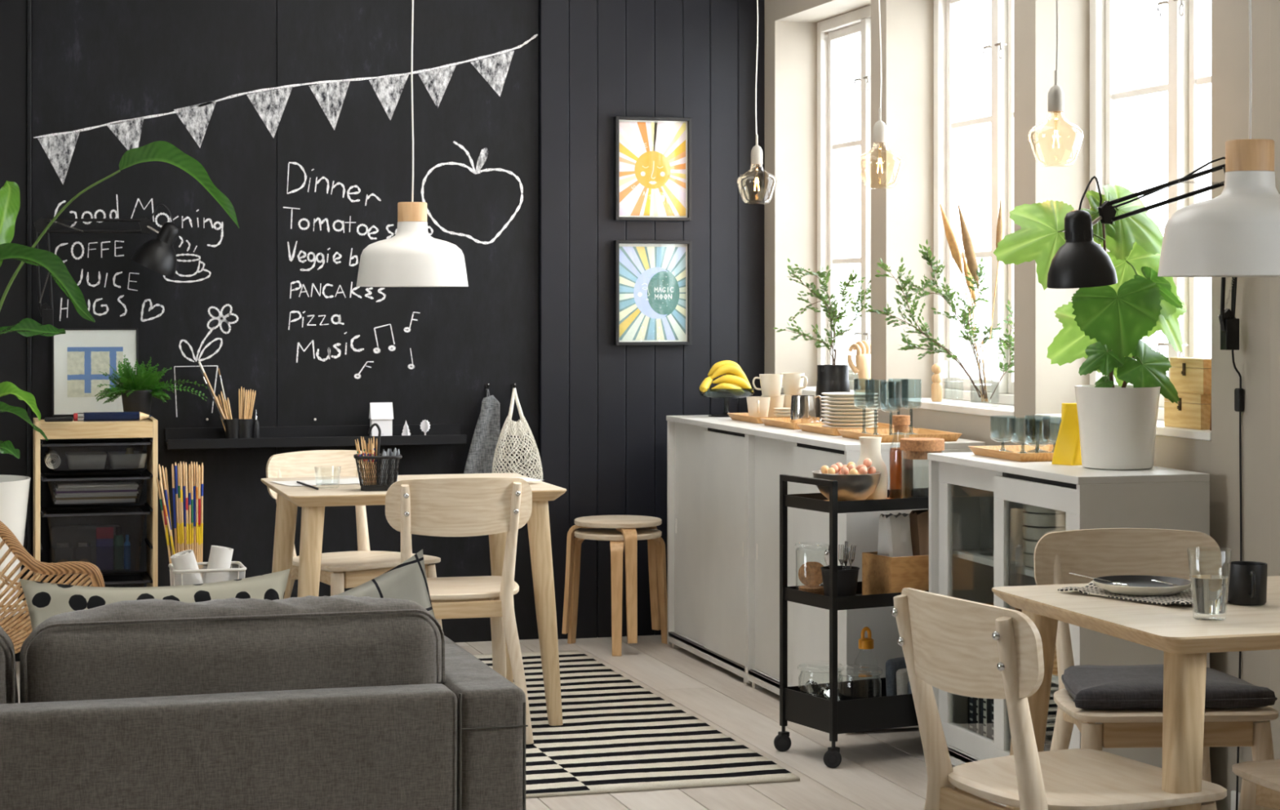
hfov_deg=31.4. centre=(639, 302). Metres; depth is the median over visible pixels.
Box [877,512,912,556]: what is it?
paper bag
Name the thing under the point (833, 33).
window
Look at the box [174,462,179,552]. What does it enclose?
stick
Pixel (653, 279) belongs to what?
framed print
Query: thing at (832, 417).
plate
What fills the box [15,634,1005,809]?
floor
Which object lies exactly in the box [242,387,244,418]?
pencil
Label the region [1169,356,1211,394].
wooden box
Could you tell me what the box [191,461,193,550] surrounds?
stick
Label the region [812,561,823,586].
cracker
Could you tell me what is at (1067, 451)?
vase
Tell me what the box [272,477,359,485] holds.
paper sheet
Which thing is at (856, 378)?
bowl
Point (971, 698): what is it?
book
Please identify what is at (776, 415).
saucer
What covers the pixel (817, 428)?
bamboo tray
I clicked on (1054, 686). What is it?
textile
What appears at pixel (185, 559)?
paper roll
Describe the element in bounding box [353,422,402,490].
basket
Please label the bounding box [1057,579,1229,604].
checked napkin
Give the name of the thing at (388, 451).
marker pen
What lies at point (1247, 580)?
mug
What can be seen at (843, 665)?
glass jar
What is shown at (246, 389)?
pencil
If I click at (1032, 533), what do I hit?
bowl
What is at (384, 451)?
marker pen
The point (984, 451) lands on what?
bamboo tray
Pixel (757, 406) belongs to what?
mug
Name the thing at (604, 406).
wall
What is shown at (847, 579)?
cup
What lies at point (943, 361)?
glass vase
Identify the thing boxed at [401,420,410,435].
fir
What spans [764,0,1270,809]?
wall
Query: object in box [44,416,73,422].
gadget
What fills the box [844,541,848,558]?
fork
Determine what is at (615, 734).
rug
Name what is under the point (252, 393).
pencil
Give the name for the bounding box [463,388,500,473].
towel
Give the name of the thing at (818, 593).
cracker
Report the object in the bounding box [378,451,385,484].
marker pen
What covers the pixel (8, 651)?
cushion
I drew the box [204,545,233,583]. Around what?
paper roll
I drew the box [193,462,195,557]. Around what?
stick
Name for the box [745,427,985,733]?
base cabinet
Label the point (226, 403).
pencil
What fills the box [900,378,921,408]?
bowl
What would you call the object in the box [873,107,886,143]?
socket
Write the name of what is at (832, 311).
leafy branches
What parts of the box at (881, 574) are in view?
panel, panel, panel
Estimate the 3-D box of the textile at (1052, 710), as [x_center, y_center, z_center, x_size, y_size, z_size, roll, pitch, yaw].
[1.159,1.120,6.283,0.241,0.050,0.223,0,0,-16]
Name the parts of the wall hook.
plate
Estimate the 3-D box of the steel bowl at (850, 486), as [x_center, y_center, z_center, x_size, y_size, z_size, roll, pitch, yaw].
[0.613,0.547,6.760,0.207,0.091,0.207,0,0,-16]
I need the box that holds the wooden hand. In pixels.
[847,340,871,392]
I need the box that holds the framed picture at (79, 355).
[52,328,137,416]
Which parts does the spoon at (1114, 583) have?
handle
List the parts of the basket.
hook handle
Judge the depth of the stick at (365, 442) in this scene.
7.12 m
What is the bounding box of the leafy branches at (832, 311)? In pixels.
[773,257,871,365]
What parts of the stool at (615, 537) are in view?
leg, leg, seat, leg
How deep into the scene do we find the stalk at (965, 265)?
7.49 m
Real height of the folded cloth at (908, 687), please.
0.123 m
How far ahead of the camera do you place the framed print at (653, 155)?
9.17 m
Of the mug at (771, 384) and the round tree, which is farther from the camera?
the round tree
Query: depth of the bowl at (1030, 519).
6.18 m
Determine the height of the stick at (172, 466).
0.727 m
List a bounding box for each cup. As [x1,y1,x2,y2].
[163,235,211,282]
[223,417,239,438]
[236,417,252,438]
[820,565,859,596]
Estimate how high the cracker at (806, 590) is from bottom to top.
0.006 m
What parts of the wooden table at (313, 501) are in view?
leg, leg, leg, leg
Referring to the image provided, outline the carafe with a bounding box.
[855,436,888,499]
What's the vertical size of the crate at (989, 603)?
0.115 m
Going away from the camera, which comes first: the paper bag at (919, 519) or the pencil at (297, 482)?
the paper bag at (919, 519)
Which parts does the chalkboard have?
board panel, board panel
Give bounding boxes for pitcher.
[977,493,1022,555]
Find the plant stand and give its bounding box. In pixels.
[0,600,26,620]
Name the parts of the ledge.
rail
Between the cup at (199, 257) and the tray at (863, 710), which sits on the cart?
the tray at (863, 710)
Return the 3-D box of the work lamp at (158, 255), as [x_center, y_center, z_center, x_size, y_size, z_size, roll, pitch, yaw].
[-1.985,-0.132,8.525,0.525,0.474,0.173,0,0,1]
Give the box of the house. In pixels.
[368,402,393,435]
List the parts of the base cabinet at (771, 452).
panel, finger pull, panel, door, door, panel, panel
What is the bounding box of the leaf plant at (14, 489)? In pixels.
[0,141,239,604]
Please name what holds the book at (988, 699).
on the base cabinet at (1157, 497)
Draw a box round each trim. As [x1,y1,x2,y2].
[26,0,31,644]
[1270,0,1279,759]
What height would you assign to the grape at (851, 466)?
0.025 m
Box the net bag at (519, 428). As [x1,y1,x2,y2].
[492,387,542,480]
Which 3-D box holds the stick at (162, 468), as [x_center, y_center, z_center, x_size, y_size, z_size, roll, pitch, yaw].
[-1.678,0.949,8.230,0.095,0.722,0.009,0,0,-16]
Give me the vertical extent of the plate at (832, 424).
0.016 m
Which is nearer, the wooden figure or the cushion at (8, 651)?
the cushion at (8, 651)
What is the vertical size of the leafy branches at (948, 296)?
0.523 m
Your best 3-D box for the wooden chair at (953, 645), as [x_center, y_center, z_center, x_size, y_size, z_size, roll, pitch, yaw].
[0.778,0.939,4.261,0.508,0.809,0.456,0,0,-25]
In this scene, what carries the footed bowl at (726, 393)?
on the base cabinet at (707, 455)
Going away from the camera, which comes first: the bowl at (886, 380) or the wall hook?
the bowl at (886, 380)
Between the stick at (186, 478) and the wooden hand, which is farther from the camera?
the wooden hand
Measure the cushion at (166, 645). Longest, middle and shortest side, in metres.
0.737 x 0.426 x 0.243 m
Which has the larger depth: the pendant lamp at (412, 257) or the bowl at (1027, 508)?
the pendant lamp at (412, 257)
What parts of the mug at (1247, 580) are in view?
handle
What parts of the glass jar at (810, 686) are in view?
lid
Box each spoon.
[824,550,829,565]
[1069,572,1129,586]
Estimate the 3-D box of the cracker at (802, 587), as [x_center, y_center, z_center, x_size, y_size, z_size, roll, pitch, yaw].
[0.509,0.847,6.777,0.076,0.006,0.076,0,0,-16]
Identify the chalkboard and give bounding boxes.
[31,0,538,642]
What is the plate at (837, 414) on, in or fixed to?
on the plate at (832, 417)
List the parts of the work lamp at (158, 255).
joint plate, joint plate, joint plate, lamp shade, cord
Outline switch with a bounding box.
[1234,387,1244,411]
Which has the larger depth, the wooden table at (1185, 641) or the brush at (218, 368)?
the brush at (218, 368)
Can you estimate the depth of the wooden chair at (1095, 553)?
5.34 m
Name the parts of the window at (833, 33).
sill, frame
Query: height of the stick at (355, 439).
0.153 m
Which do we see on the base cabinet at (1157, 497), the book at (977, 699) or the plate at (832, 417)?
the book at (977, 699)
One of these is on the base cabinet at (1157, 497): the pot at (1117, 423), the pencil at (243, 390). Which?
the pot at (1117, 423)
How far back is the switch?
5.80 m
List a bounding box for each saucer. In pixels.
[773,407,791,411]
[773,410,790,414]
[773,413,790,417]
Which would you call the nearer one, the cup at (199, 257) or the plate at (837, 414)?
the plate at (837, 414)
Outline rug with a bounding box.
[472,649,799,797]
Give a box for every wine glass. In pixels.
[853,377,874,434]
[865,379,886,435]
[888,377,908,435]
[900,378,921,434]
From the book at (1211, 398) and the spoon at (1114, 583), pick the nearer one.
the spoon at (1114, 583)
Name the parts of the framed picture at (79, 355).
frame, frame, frame, frame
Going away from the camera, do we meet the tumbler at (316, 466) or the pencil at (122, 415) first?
the tumbler at (316, 466)
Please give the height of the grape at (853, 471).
0.029 m
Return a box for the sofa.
[0,591,528,809]
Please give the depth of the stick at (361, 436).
7.12 m
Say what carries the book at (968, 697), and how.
on the base cabinet at (1157, 497)
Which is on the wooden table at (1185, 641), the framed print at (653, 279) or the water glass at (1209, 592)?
the water glass at (1209, 592)
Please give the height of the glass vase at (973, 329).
0.250 m
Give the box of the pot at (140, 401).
[121,390,152,418]
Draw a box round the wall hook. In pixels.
[484,382,489,397]
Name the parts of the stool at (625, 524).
leg, seat, leg, leg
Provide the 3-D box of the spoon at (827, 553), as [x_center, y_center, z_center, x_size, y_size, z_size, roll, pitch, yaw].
[0.556,0.797,6.639,0.038,0.154,0.018,0,0,-28]
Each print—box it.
[66,346,123,397]
[613,115,692,221]
[613,240,692,345]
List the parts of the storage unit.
panel, drawer, drawer, drawer, drawer, panel, rail, panel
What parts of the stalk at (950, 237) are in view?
stem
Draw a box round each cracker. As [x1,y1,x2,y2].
[798,561,813,586]
[798,585,823,590]
[798,588,823,591]
[809,591,823,594]
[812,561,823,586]
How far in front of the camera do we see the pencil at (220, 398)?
8.67 m
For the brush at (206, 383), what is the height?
0.265 m
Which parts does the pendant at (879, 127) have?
bulb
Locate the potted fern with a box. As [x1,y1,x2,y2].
[94,355,207,418]
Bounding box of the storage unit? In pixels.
[33,416,157,586]
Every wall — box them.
[0,0,764,661]
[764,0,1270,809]
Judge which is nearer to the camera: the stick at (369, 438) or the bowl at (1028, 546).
the bowl at (1028, 546)
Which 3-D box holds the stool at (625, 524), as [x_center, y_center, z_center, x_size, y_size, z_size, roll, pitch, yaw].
[-0.079,1.067,8.838,0.402,0.452,0.392,0,0,-15]
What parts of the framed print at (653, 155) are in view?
frame, frame, frame, frame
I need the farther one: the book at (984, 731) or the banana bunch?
the banana bunch
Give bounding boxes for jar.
[794,541,829,589]
[796,660,844,700]
[837,664,882,696]
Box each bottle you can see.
[253,408,259,438]
[852,626,879,694]
[888,414,913,498]
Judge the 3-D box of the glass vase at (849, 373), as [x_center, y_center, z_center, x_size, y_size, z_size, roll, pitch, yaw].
[0.798,0.254,8.620,0.060,0.170,0.060,0,0,-16]
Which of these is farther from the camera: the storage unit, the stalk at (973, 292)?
the storage unit
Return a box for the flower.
[173,303,238,417]
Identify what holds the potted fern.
on the storage unit
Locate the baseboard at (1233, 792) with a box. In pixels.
[1231,790,1239,809]
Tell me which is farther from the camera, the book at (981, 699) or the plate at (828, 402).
the plate at (828, 402)
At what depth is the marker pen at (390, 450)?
7.14 m
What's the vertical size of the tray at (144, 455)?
0.053 m
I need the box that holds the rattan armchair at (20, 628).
[0,520,105,652]
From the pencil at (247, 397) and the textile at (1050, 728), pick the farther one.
the pencil at (247, 397)
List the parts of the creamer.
handle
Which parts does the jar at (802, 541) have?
lid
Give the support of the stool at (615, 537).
on the floor
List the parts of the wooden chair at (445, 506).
leg, backrest, rail, rail, seat, leg, leg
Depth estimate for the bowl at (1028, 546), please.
6.20 m
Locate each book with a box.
[967,696,969,729]
[969,696,973,730]
[973,697,976,732]
[976,697,978,733]
[978,697,980,733]
[980,697,983,735]
[982,697,986,737]
[986,697,990,737]
[990,698,991,738]
[991,698,993,739]
[1209,398,1211,430]
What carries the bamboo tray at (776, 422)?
on the base cabinet at (707, 455)
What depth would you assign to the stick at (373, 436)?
7.15 m
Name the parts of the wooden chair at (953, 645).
leg, rail, backrest, rail, leg, seat, rail, leg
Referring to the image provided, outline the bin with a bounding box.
[168,560,246,586]
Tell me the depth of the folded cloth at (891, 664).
6.86 m
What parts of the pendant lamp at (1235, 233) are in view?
lamp shade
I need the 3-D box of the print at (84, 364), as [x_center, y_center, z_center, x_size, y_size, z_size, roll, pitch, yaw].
[-2.048,0.261,8.572,0.204,0.188,0.002,0,-5,-16]
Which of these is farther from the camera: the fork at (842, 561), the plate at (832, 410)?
the plate at (832, 410)
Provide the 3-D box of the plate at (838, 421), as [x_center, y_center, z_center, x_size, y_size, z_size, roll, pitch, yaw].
[0.709,0.400,7.715,0.193,0.016,0.193,0,0,-16]
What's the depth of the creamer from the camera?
7.97 m
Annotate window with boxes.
[780,4,871,396]
[885,0,1013,418]
[1035,0,1211,440]
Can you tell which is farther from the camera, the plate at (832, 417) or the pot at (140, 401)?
the pot at (140, 401)
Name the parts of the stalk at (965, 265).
stem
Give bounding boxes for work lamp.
[33,204,179,325]
[1047,156,1244,809]
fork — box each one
[838,544,845,569]
[843,546,848,569]
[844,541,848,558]
[847,544,856,569]
[1151,579,1178,586]
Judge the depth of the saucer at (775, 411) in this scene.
8.33 m
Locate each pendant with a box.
[737,0,776,204]
[857,0,902,189]
[1028,0,1084,167]
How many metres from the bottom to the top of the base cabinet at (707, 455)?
0.900 m
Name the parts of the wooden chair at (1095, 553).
leg, rail, leg, backrest, seat, rail, leg, leg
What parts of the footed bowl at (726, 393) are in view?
stem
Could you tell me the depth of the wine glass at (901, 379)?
7.41 m
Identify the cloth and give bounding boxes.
[44,451,53,468]
[884,656,906,696]
[895,666,909,694]
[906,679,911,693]
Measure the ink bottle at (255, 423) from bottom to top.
0.120 m
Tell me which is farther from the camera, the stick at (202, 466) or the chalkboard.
the chalkboard
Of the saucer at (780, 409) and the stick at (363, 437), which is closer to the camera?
the stick at (363, 437)
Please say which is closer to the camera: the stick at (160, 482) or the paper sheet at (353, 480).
the paper sheet at (353, 480)
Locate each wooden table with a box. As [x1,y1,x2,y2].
[261,472,566,725]
[991,575,1279,809]
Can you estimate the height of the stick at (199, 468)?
0.723 m
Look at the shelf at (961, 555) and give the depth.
6.55 m
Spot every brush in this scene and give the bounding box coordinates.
[198,361,226,419]
[200,369,226,429]
[217,368,226,404]
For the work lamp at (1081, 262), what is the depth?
5.67 m
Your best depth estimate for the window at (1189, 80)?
6.49 m
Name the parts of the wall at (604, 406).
wall panel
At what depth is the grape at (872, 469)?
6.76 m
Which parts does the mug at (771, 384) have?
handle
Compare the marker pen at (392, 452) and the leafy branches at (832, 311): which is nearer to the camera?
the marker pen at (392, 452)
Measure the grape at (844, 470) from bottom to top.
0.026 m
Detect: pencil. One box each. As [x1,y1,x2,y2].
[73,411,152,421]
[218,394,225,416]
[220,391,227,418]
[225,399,230,418]
[227,397,231,418]
[238,388,240,418]
[240,386,242,418]
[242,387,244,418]
[244,389,246,418]
[244,389,248,418]
[246,388,251,418]
[248,390,253,418]
[249,390,255,418]
[296,480,318,489]
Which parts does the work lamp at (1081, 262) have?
lamp shade, joint plate, cord, joint plate, wall cord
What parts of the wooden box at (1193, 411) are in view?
lid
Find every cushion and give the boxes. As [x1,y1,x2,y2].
[0,624,17,704]
[21,591,438,702]
[1061,663,1277,709]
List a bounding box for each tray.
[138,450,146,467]
[727,412,790,423]
[760,417,822,429]
[784,487,928,513]
[784,581,928,609]
[784,677,918,733]
[796,422,915,435]
[836,427,962,442]
[968,444,1055,462]
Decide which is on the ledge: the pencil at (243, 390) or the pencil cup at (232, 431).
the pencil cup at (232, 431)
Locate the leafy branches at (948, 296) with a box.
[862,239,1013,399]
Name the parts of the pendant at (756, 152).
bulb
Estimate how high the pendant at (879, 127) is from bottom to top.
1.338 m
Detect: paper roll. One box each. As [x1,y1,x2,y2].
[170,549,203,585]
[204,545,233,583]
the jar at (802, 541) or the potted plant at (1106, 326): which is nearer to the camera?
the potted plant at (1106, 326)
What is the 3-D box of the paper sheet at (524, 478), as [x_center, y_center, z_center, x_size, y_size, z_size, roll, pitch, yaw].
[-0.415,0.574,7.396,0.150,0.002,0.160,0,0,-36]
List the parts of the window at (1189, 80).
sill, frame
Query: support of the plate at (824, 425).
on the bamboo tray at (817, 428)
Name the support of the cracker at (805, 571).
in the jar at (802, 541)
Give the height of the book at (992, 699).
0.195 m
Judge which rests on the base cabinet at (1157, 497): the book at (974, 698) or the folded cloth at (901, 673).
the book at (974, 698)
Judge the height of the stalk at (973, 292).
0.473 m
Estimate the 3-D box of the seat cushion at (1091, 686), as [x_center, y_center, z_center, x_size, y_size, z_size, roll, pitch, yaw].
[1.158,0.862,5.137,0.453,0.051,0.368,0,0,-3]
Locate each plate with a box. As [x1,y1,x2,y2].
[821,391,877,397]
[821,395,878,401]
[821,400,877,404]
[821,403,878,408]
[821,406,878,412]
[821,410,877,416]
[821,413,878,419]
[821,417,877,423]
[821,421,878,426]
[821,424,878,428]
[1093,574,1191,595]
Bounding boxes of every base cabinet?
[666,414,780,684]
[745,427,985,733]
[927,452,1209,768]
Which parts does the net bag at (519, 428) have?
handle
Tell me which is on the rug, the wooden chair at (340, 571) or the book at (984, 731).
the wooden chair at (340, 571)
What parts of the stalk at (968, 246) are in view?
stem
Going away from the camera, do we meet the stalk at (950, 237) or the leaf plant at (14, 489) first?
the leaf plant at (14, 489)
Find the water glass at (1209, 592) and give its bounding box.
[1186,548,1231,620]
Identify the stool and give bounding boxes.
[561,515,662,643]
[567,527,667,655]
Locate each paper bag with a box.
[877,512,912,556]
[909,509,928,555]
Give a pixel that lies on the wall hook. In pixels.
(486, 385)
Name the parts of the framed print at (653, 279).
frame, frame, frame, frame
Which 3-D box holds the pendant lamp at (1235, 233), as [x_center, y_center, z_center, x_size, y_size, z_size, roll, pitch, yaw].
[1.226,-0.881,4.585,0.362,1.657,0.362,0,0,-16]
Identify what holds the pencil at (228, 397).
in the pencil cup at (232, 431)
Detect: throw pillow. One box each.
[19,568,290,635]
[344,549,435,617]
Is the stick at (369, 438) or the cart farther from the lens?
the stick at (369, 438)
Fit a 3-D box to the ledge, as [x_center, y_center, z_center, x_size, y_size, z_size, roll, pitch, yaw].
[-1.241,0.495,8.771,1.143,0.109,0.128,0,0,-16]
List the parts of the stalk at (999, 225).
stem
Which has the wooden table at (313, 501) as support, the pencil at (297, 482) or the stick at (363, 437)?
the pencil at (297, 482)
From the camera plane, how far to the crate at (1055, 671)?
6.03 m
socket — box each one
[751,134,762,164]
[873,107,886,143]
[1047,70,1064,112]
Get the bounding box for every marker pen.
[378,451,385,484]
[382,451,386,484]
[384,448,389,484]
[386,448,391,484]
[389,452,393,482]
[391,448,396,483]
[394,451,398,481]
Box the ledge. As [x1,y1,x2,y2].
[164,417,466,448]
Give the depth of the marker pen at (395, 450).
7.13 m
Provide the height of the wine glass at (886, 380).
0.183 m
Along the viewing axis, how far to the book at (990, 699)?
6.50 m
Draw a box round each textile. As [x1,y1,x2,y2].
[1044,724,1054,744]
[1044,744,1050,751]
[1046,705,1057,724]
[1048,681,1058,706]
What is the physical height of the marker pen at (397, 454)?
0.112 m
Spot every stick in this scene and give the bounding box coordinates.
[155,476,176,585]
[158,463,173,586]
[159,480,175,554]
[161,466,178,585]
[164,466,176,583]
[171,463,177,553]
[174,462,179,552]
[177,462,182,551]
[179,461,184,551]
[182,461,186,550]
[185,462,188,550]
[188,463,191,549]
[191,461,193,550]
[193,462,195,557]
[195,462,198,562]
[198,464,200,573]
[200,462,203,578]
[355,439,364,484]
[357,439,365,484]
[360,435,367,484]
[360,441,368,484]
[363,437,368,479]
[364,441,369,484]
[367,443,370,484]
[368,438,371,484]
[370,437,372,484]
[372,443,373,484]
[373,435,374,482]
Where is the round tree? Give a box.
[420,419,430,435]
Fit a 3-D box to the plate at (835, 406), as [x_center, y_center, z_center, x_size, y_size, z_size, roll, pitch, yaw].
[0.709,0.351,7.715,0.193,0.016,0.193,0,0,-16]
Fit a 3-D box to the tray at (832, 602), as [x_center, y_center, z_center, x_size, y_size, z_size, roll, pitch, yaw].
[0.731,0.869,6.825,0.546,0.038,0.278,0,0,-28]
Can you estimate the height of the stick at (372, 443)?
0.139 m
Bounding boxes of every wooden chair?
[266,449,443,633]
[385,477,533,744]
[891,587,1226,809]
[1033,528,1278,809]
[1231,759,1279,809]
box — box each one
[862,551,928,595]
[1164,392,1211,429]
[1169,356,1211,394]
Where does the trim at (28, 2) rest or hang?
attached to the wall at (604, 406)
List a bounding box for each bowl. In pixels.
[698,386,754,417]
[811,470,881,501]
[853,377,874,408]
[865,379,886,409]
[888,377,908,408]
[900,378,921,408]
[1022,503,1066,513]
[1022,511,1066,527]
[1022,524,1066,541]
[1022,537,1038,554]
[1022,551,1034,568]
[1112,582,1129,586]
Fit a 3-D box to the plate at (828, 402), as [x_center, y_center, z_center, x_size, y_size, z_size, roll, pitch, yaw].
[0.708,0.339,7.715,0.193,0.016,0.193,0,0,-16]
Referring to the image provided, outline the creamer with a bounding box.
[789,395,822,422]
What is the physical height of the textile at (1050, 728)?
0.052 m
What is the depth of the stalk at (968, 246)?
7.43 m
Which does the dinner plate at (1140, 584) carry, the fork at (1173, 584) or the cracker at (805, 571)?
the fork at (1173, 584)
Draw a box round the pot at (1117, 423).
[1074,384,1160,470]
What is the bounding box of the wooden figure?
[931,363,942,401]
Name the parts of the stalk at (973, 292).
stem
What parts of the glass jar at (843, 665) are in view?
glass, lid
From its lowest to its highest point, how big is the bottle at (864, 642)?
0.266 m
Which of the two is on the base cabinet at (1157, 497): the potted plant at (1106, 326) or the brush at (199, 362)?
the potted plant at (1106, 326)
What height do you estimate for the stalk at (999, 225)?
0.661 m
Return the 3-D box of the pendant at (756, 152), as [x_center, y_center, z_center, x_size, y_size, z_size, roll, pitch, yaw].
[0.442,-1.041,8.628,0.148,1.338,0.148,0,0,-16]
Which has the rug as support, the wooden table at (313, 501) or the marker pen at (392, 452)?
the wooden table at (313, 501)
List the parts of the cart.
post, handle, post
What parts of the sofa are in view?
panel, armrest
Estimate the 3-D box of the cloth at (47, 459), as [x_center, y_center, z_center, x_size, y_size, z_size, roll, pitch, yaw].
[-2.143,0.573,8.318,0.054,0.057,0.150,0,0,-16]
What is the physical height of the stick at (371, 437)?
0.155 m
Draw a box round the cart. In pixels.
[773,474,928,768]
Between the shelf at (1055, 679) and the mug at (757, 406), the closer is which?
the shelf at (1055, 679)
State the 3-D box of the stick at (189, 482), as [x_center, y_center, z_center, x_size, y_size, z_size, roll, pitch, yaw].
[-1.632,0.948,8.276,0.014,0.724,0.009,0,0,-16]
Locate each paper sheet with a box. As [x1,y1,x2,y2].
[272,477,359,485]
[514,476,541,480]
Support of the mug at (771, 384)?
on the mug at (757, 406)
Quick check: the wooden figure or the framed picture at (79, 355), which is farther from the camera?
the framed picture at (79, 355)
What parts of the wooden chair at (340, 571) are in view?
leg, rail, backrest, leg, leg, seat, rail, leg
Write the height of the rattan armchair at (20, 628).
0.858 m
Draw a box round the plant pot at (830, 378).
[815,364,849,421]
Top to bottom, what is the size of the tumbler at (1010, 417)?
0.105 m
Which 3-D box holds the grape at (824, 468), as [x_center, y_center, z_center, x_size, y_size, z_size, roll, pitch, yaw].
[0.550,0.496,6.767,0.025,0.027,0.024,0,0,-16]
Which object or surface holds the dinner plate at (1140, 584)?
on the checked napkin
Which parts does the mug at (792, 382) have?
handle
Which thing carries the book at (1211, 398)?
on the window at (1189, 80)
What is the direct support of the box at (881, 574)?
on the cart
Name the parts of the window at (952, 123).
sill, frame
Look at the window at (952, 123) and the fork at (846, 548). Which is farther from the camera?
the window at (952, 123)
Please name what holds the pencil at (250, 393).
in the pencil cup at (245, 424)
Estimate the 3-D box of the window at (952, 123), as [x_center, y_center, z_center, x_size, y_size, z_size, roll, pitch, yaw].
[1.160,-0.387,7.628,0.304,1.498,1.033,0,0,-16]
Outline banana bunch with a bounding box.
[699,360,754,393]
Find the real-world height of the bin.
0.411 m
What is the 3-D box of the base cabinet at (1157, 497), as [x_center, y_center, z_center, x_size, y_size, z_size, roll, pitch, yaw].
[1.153,0.890,6.266,0.374,0.900,0.948,0,0,-16]
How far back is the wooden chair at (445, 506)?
6.85 m
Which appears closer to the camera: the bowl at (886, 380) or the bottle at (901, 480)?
the bottle at (901, 480)
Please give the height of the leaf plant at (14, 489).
1.414 m
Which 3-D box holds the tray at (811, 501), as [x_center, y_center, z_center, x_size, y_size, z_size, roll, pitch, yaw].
[0.731,0.591,6.825,0.546,0.034,0.278,0,0,-28]
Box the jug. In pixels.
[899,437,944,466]
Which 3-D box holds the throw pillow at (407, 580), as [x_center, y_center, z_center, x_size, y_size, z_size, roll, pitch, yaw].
[-0.560,0.765,4.478,0.546,0.543,0.132,0,0,-21]
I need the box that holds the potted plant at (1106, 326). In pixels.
[993,183,1186,470]
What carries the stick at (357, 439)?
in the basket
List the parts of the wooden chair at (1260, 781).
leg, seat, rail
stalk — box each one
[939,204,986,401]
[957,204,986,401]
[962,251,982,401]
[966,262,987,401]
[982,200,1002,401]
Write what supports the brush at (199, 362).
in the pencil cup at (232, 431)
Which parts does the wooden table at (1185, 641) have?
leg, leg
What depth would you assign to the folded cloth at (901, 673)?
6.82 m
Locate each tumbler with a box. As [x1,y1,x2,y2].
[314,466,341,488]
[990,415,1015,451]
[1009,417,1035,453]
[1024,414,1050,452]
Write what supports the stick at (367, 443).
in the basket
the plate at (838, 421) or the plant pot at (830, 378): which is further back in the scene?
the plant pot at (830, 378)
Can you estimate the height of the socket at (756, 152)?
0.114 m
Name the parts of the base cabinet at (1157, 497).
panel, door, panel, door, panel, panel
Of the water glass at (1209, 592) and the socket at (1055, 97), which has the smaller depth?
the water glass at (1209, 592)
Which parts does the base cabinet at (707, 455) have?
panel, door, panel, panel, door, finger pull, panel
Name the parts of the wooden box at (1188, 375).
lid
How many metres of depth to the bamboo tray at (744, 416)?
8.39 m
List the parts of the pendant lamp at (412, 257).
lamp shade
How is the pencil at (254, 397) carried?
in the pencil cup at (245, 424)
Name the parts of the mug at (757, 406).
handle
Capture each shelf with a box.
[952,546,1034,577]
[1051,674,1058,684]
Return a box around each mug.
[746,396,770,417]
[752,373,782,396]
[760,395,784,417]
[780,394,803,407]
[781,372,808,395]
[1226,560,1267,605]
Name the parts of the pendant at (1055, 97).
bulb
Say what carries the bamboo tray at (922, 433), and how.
on the base cabinet at (771, 452)
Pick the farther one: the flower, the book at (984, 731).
the flower
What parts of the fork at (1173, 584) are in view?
handle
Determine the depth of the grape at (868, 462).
6.75 m
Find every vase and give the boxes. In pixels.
[848,373,858,389]
[942,360,963,402]
[970,328,999,406]
[1051,403,1081,465]
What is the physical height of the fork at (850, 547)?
0.162 m
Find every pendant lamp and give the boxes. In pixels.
[355,0,468,286]
[1157,0,1279,276]
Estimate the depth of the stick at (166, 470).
8.25 m

